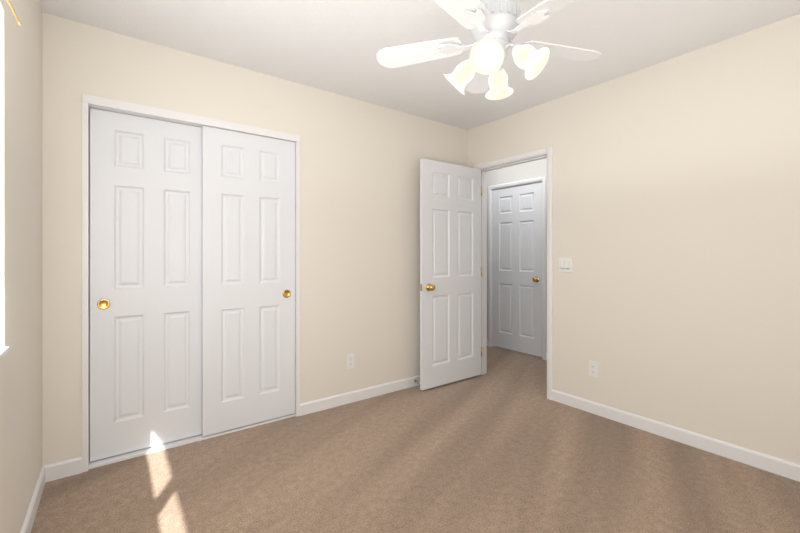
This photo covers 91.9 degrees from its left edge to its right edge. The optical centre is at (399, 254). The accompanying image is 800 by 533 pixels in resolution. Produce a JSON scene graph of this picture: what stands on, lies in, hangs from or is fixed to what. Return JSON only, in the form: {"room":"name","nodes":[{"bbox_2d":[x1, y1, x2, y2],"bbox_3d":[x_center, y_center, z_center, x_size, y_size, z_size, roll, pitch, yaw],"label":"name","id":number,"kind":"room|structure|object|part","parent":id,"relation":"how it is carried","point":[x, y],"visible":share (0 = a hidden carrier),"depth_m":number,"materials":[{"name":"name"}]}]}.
{"room":"empty bedroom","nodes":[
{"label":"empty bedroom","id":0,"kind":"room"},
{"bbox_2d":[0,0,41,532],"bbox_3d":[-1.182,-0.040,1.002,0.120,2.440,2.420,0,0,-37],"label":"wall","id":1,"kind":"structure","parent":0,"point":[21,192],"depth_m":1.53,"materials":[{"name":"beige paint"}]},
{"bbox_2d":[0,347,8,357],"bbox_3d":[-0.891,0.314,0.664,0.082,0.012,1.530,0,0,-37],"label":"window sill","id":2,"kind":"structure","parent":1,"relation":"on","point":[3,350],"depth_m":1.26,"materials":[{"name":"white paint"}]},
{"bbox_2d":[20,466,44,532],"bbox_3d":[-0.860,1.137,0.681,0.013,0.085,3.320,0,0,-37],"label":"baseboard","id":3,"kind":"structure","parent":1,"relation":"attached to","point":[27,526],"depth_m":1.74,"materials":[{"name":"white paint"}]},
{"bbox_3d":[-0.936,-0.250,0.630,0.050,1.140,1.530,0,0,-37],"label":"window","id":4,"kind":"structure","parent":1,"relation":"in","visible":0},
{"bbox_3d":[-0.911,-0.414,0.650,0.050,0.808,1.514,0,0,-37],"label":"window blind","id":5,"kind":"object","parent":4,"relation":"attached to","visible":0},
{"bbox_2d":[7,0,21,25],"bbox_3d":[-1.212,-0.815,1.177,0.010,0.141,0.177,0,0,-16],"label":"blind wand","id":6,"kind":"object","parent":5,"relation":"attached to","point":[14,13],"visible":1,"depth_m":1.23,"materials":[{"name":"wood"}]},
{"bbox_2d":[89,110,89,424],"bbox_3d":[-1.087,-0.040,3.543,3.310,2.440,0.100,0,0,-37],"label":"wall","id":7,"kind":"structure","parent":0,"point":[89,267],"depth_m":2.68,"materials":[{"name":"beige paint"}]},
{"bbox_2d":[42,12,467,465],"bbox_3d":[-0.622,-0.040,3.003,3.410,2.440,0.120,0,0,-37],"label":"wall","id":8,"kind":"structure","parent":0,"point":[360,229],"depth_m":2.88,"materials":[{"name":"beige paint"}]},
{"bbox_2d":[44,456,81,481],"bbox_3d":[-1.789,1.137,2.051,0.160,0.085,0.013,0,0,-37],"label":"baseboard","id":9,"kind":"structure","parent":8,"relation":"attached to","point":[62,469],"depth_m":2.05,"materials":[{"name":"white paint"}]},
{"bbox_2d":[82,102,88,471],"bbox_3d":[-1.752,0.152,2.156,0.026,2.055,0.128,0,0,-37],"label":"trim","id":10,"kind":"structure","parent":8,"relation":"attached to","point":[85,286],"depth_m":2.11,"materials":[{"name":"white paint"}]},
{"bbox_2d":[90,108,201,461],"bbox_3d":[-1.505,0.168,2.364,0.610,1.985,0.035,0,0,-37],"label":"closet door","id":11,"kind":"structure","parent":8,"relation":"in","point":[146,278],"depth_m":2.32,"materials":[{"name":"white paint"}]},
{"bbox_2d":[97,299,109,308],"bbox_3d":[-1.688,0.280,2.202,0.060,0.060,0.006,0,0,-37],"label":"door knob","id":12,"kind":"object","parent":11,"relation":"attached to","point":[103,303],"visible":1,"depth_m":2.20,"materials":[{"name":"gold metal"}]},
{"bbox_2d":[82,93,299,141],"bbox_3d":[-1.266,-0.852,2.516,1.235,0.048,0.132,0,0,-37],"label":"trim","id":13,"kind":"structure","parent":8,"relation":"attached to","point":[114,105],"depth_m":2.37,"materials":[{"name":"white paint"}]},
{"bbox_2d":[88,413,295,468],"bbox_3d":[-1.267,1.174,2.517,1.183,0.012,0.090,0,0,-37],"label":"trim","id":14,"kind":"structure","parent":8,"relation":"attached to","point":[136,453],"depth_m":2.36,"materials":[{"name":"white paint"}]},
{"bbox_2d":[202,126,294,435],"bbox_3d":[-1.025,0.168,2.666,0.610,1.985,0.035,0,0,-37],"label":"closet door","id":15,"kind":"structure","parent":8,"relation":"in","point":[248,277],"depth_m":2.63,"materials":[{"name":"white paint"}]},
{"bbox_2d":[283,290,290,297],"bbox_3d":[-0.818,0.280,2.794,0.060,0.060,0.006,0,0,-37],"label":"door knob","id":16,"kind":"object","parent":15,"relation":"attached to","point":[286,293],"visible":1,"depth_m":2.79,"materials":[{"name":"gold metal"}]},
{"bbox_2d":[295,141,299,416],"bbox_3d":[-0.783,0.152,2.879,0.026,2.055,0.128,0,0,-37],"label":"trim","id":17,"kind":"structure","parent":8,"relation":"attached to","point":[297,278],"depth_m":2.83,"materials":[{"name":"white paint"}]},
{"bbox_2d":[346,353,353,368],"bbox_3d":[-0.397,0.850,3.091,0.070,0.115,0.009,0,0,-37],"label":"electrical outlet","id":18,"kind":"object","parent":8,"relation":"attached to","point":[349,361],"visible":1,"depth_m":3.08,"materials":[{"name":"white plastic"}]},
{"bbox_2d":[300,375,419,415],"bbox_3d":[-0.023,1.137,3.367,1.775,0.085,0.013,0,0,-37],"label":"baseboard","id":19,"kind":"structure","parent":8,"relation":"attached to","point":[342,399],"depth_m":3.12,"materials":[{"name":"white paint"}]},
{"bbox_2d":[31,346,799,532],"bbox_3d":[0.485,1.210,2.731,5.420,0.060,5.600,0,0,-37],"label":"floor","id":20,"kind":"structure","parent":0,"point":[503,444],"depth_m":2.04,"materials":[{"name":"brown carpet"}]},
{"bbox_2d":[39,0,799,129],"bbox_3d":[0.557,-1.300,2.785,5.040,0.080,5.240,0,0,-37],"label":"ceiling","id":21,"kind":"structure","parent":0,"point":[334,46],"depth_m":2.22,"materials":[{"name":"white paint"}]},
{"bbox_2d":[377,0,601,99],"bbox_3d":[0.419,-0.979,1.597,1.024,0.562,0.989,0,0,-37],"label":"ceiling fan","id":22,"kind":"object","parent":21,"relation":"hanging from","point":[494,27],"visible":1,"depth_m":1.57,"materials":[{"name":"white"}]},
{"label":"blade","id":23,"kind":"part","parent":22,"relation":"part of","materials":[{"name":"white wood"}]},
{"bbox_3d":[0.197,-0.910,1.366,0.132,0.006,0.400,-14,-8,36],"label":"blade","id":24,"kind":"part","parent":22,"relation":"part of","materials":[{"name":"white wood"}]},
{"bbox_3d":[0.253,-0.775,1.694,0.126,0.141,0.139,0,0,-37],"label":"lamp shade","id":25,"kind":"part","parent":22,"relation":"part of","materials":[{"name":"white glass"}]},
{"bbox_3d":[0.407,-0.910,1.967,0.132,0.006,0.400,11,0,1],"label":"blade","id":26,"kind":"part","parent":22,"relation":"part of","materials":[{"name":"white"}]},
{"bbox_3d":[0.343,-0.775,1.483,0.138,0.141,0.127,0,0,-37],"label":"lamp shade","id":27,"kind":"part","parent":22,"relation":"part of","materials":[{"name":"white glass"}]},
{"bbox_3d":[0.350,-0.799,1.512,0.067,0.069,0.055,0,0,-37],"label":"bulb","id":28,"kind":"part","parent":22,"relation":"part of","materials":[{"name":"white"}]},
{"bbox_3d":[0.426,-0.769,1.679,0.010,0.142,0.008,0,0,-37],"label":"chain","id":29,"kind":"part","parent":22,"relation":"part of","materials":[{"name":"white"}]},
{"bbox_3d":[0.450,-0.775,1.785,0.138,0.141,0.128,0,0,-37],"label":"lamp shade","id":30,"kind":"part","parent":22,"relation":"part of","materials":[{"name":"white glass"}]},
{"bbox_3d":[0.451,-0.854,1.592,0.025,0.034,0.056,0,0,-37],"label":"arm","id":31,"kind":"part","parent":22,"relation":"part of"},
{"bbox_2d":[510,44,521,57],"bbox_3d":[0.474,-0.831,1.575,0.051,0.044,0.043,0,0,-37],"label":"socket","id":32,"kind":"object","parent":22,"relation":"attached to","point":[515,49],"depth_m":1.55,"materials":[{"name":"white"}]},
{"bbox_3d":[0.525,-0.775,1.543,0.127,0.141,0.141,0,0,-37],"label":"lamp shade","id":33,"kind":"part","parent":22,"relation":"part of","materials":[{"name":"white glass"}]},
{"bbox_3d":[0.590,-0.910,1.357,0.132,0.006,0.400,-13,8,-34],"label":"blade","id":34,"kind":"part","parent":22,"relation":"part of","materials":[{"name":"white wood"}]},
{"label":"blade","id":35,"kind":"part","parent":22,"relation":"part of","materials":[{"name":"white wood"}]},
{"bbox_2d":[487,158,546,352],"bbox_3d":[1.630,-0.040,4.458,0.120,2.440,3.600,0,0,-37],"label":"wall","id":36,"kind":"structure","parent":0,"point":[523,171],"depth_m":4.64,"materials":[{"name":"white paint"}]},
{"bbox_2d":[492,182,541,356],"bbox_3d":[1.391,0.166,4.670,0.097,1.988,0.720,0,0,-37],"label":"hall door","id":37,"kind":"structure","parent":36,"relation":"in","point":[516,268],"depth_m":4.66,"materials":[{"name":"white paint"}]},
{"bbox_3d":[1.550,0.280,4.427,0.062,0.066,0.066,0,0,-37],"label":"knob","id":38,"kind":"part","parent":37,"relation":"part of","materials":[{"name":"gold metal"}]},
{"bbox_2d":[492,181,541,189],"bbox_3d":[1.443,-0.845,4.709,0.124,0.020,0.726,0,0,-37],"label":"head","id":39,"kind":"structure","parent":36,"relation":"attached to","point":[518,185],"depth_m":4.65},
{"bbox_2d":[488,176,545,359],"bbox_3d":[1.437,0.147,4.705,0.138,2.066,0.828,0,0,-37],"label":"door frame","id":40,"kind":"structure","parent":36,"relation":"attached to","point":[543,267],"depth_m":4.51,"materials":[{"name":"white paint"}]},
{"bbox_2d":[468,14,799,464],"bbox_3d":[1.724,-0.040,2.607,0.120,2.440,3.560,0,0,-37],"label":"wall","id":41,"kind":"structure","parent":0,"point":[676,224],"depth_m":2.42,"materials":[{"name":"beige paint"}]},
{"bbox_2d":[420,158,480,389],"bbox_3d":[0.498,0.166,3.524,0.739,1.988,0.097,0,0,-37],"label":"room door","id":42,"kind":"structure","parent":41,"relation":"in","point":[450,270],"depth_m":3.51,"materials":[{"name":"white paint"}]},
{"bbox_3d":[0.269,0.280,3.331,0.066,0.066,0.062,0,0,-37],"label":"room door knob","id":43,"kind":"part","parent":42,"relation":"part of","materials":[{"name":"gold metal"}]},
{"bbox_2d":[481,170,483,374],"bbox_3d":[0.817,0.172,3.820,0.035,2.015,0.011,0,0,-37],"label":"door frame","id":44,"kind":"object","parent":41,"relation":"attached to","point":[482,276],"visible":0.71,"depth_m":3.81,"materials":[{"name":"white paint"}]},
{"bbox_2d":[480,153,546,170],"bbox_3d":[1.039,-0.845,3.527,0.124,0.020,0.745,0,0,-37],"label":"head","id":45,"kind":"structure","parent":41,"relation":"attached to","point":[514,161],"depth_m":3.46,"materials":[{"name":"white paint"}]},
{"bbox_2d":[482,155,546,171],"bbox_3d":[1.037,-0.830,3.526,0.035,0.011,0.745,0,0,-37],"label":"door frame","id":46,"kind":"object","parent":45,"relation":"attached to","point":[520,162],"visible":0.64,"depth_m":3.49,"materials":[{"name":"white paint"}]},
{"bbox_2d":[477,146,552,399],"bbox_3d":[1.042,0.147,3.511,0.138,2.066,0.816,0,0,-37],"label":"door frame","id":47,"kind":"structure","parent":41,"relation":"attached to","point":[549,270],"depth_m":3.17,"materials":[{"name":"white paint"}]},
{"bbox_2d":[559,258,572,272],"bbox_3d":[1.307,0.080,3.057,0.013,0.115,0.116,0,0,-37],"label":"light switch","id":48,"kind":"object","parent":41,"relation":"attached to","point":[565,264],"visible":1,"depth_m":3.05,"materials":[{"name":"white plastic"}]},
{"bbox_2d":[589,360,597,377],"bbox_3d":[1.441,0.850,2.880,0.009,0.115,0.070,0,0,-37],"label":"electrical outlet","id":49,"kind":"object","parent":41,"relation":"attached to","point":[593,368],"visible":1,"depth_m":2.88,"materials":[{"name":"white plastic"}]},
{"bbox_2d":[552,389,799,481],"bbox_3d":[1.951,1.137,2.192,0.013,0.085,2.384,0,0,-37],"label":"baseboard","id":50,"kind":"structure","parent":41,"relation":"attached to","point":[777,466],"depth_m":2.39,"materials":[{"name":"white paint"}]}
]}

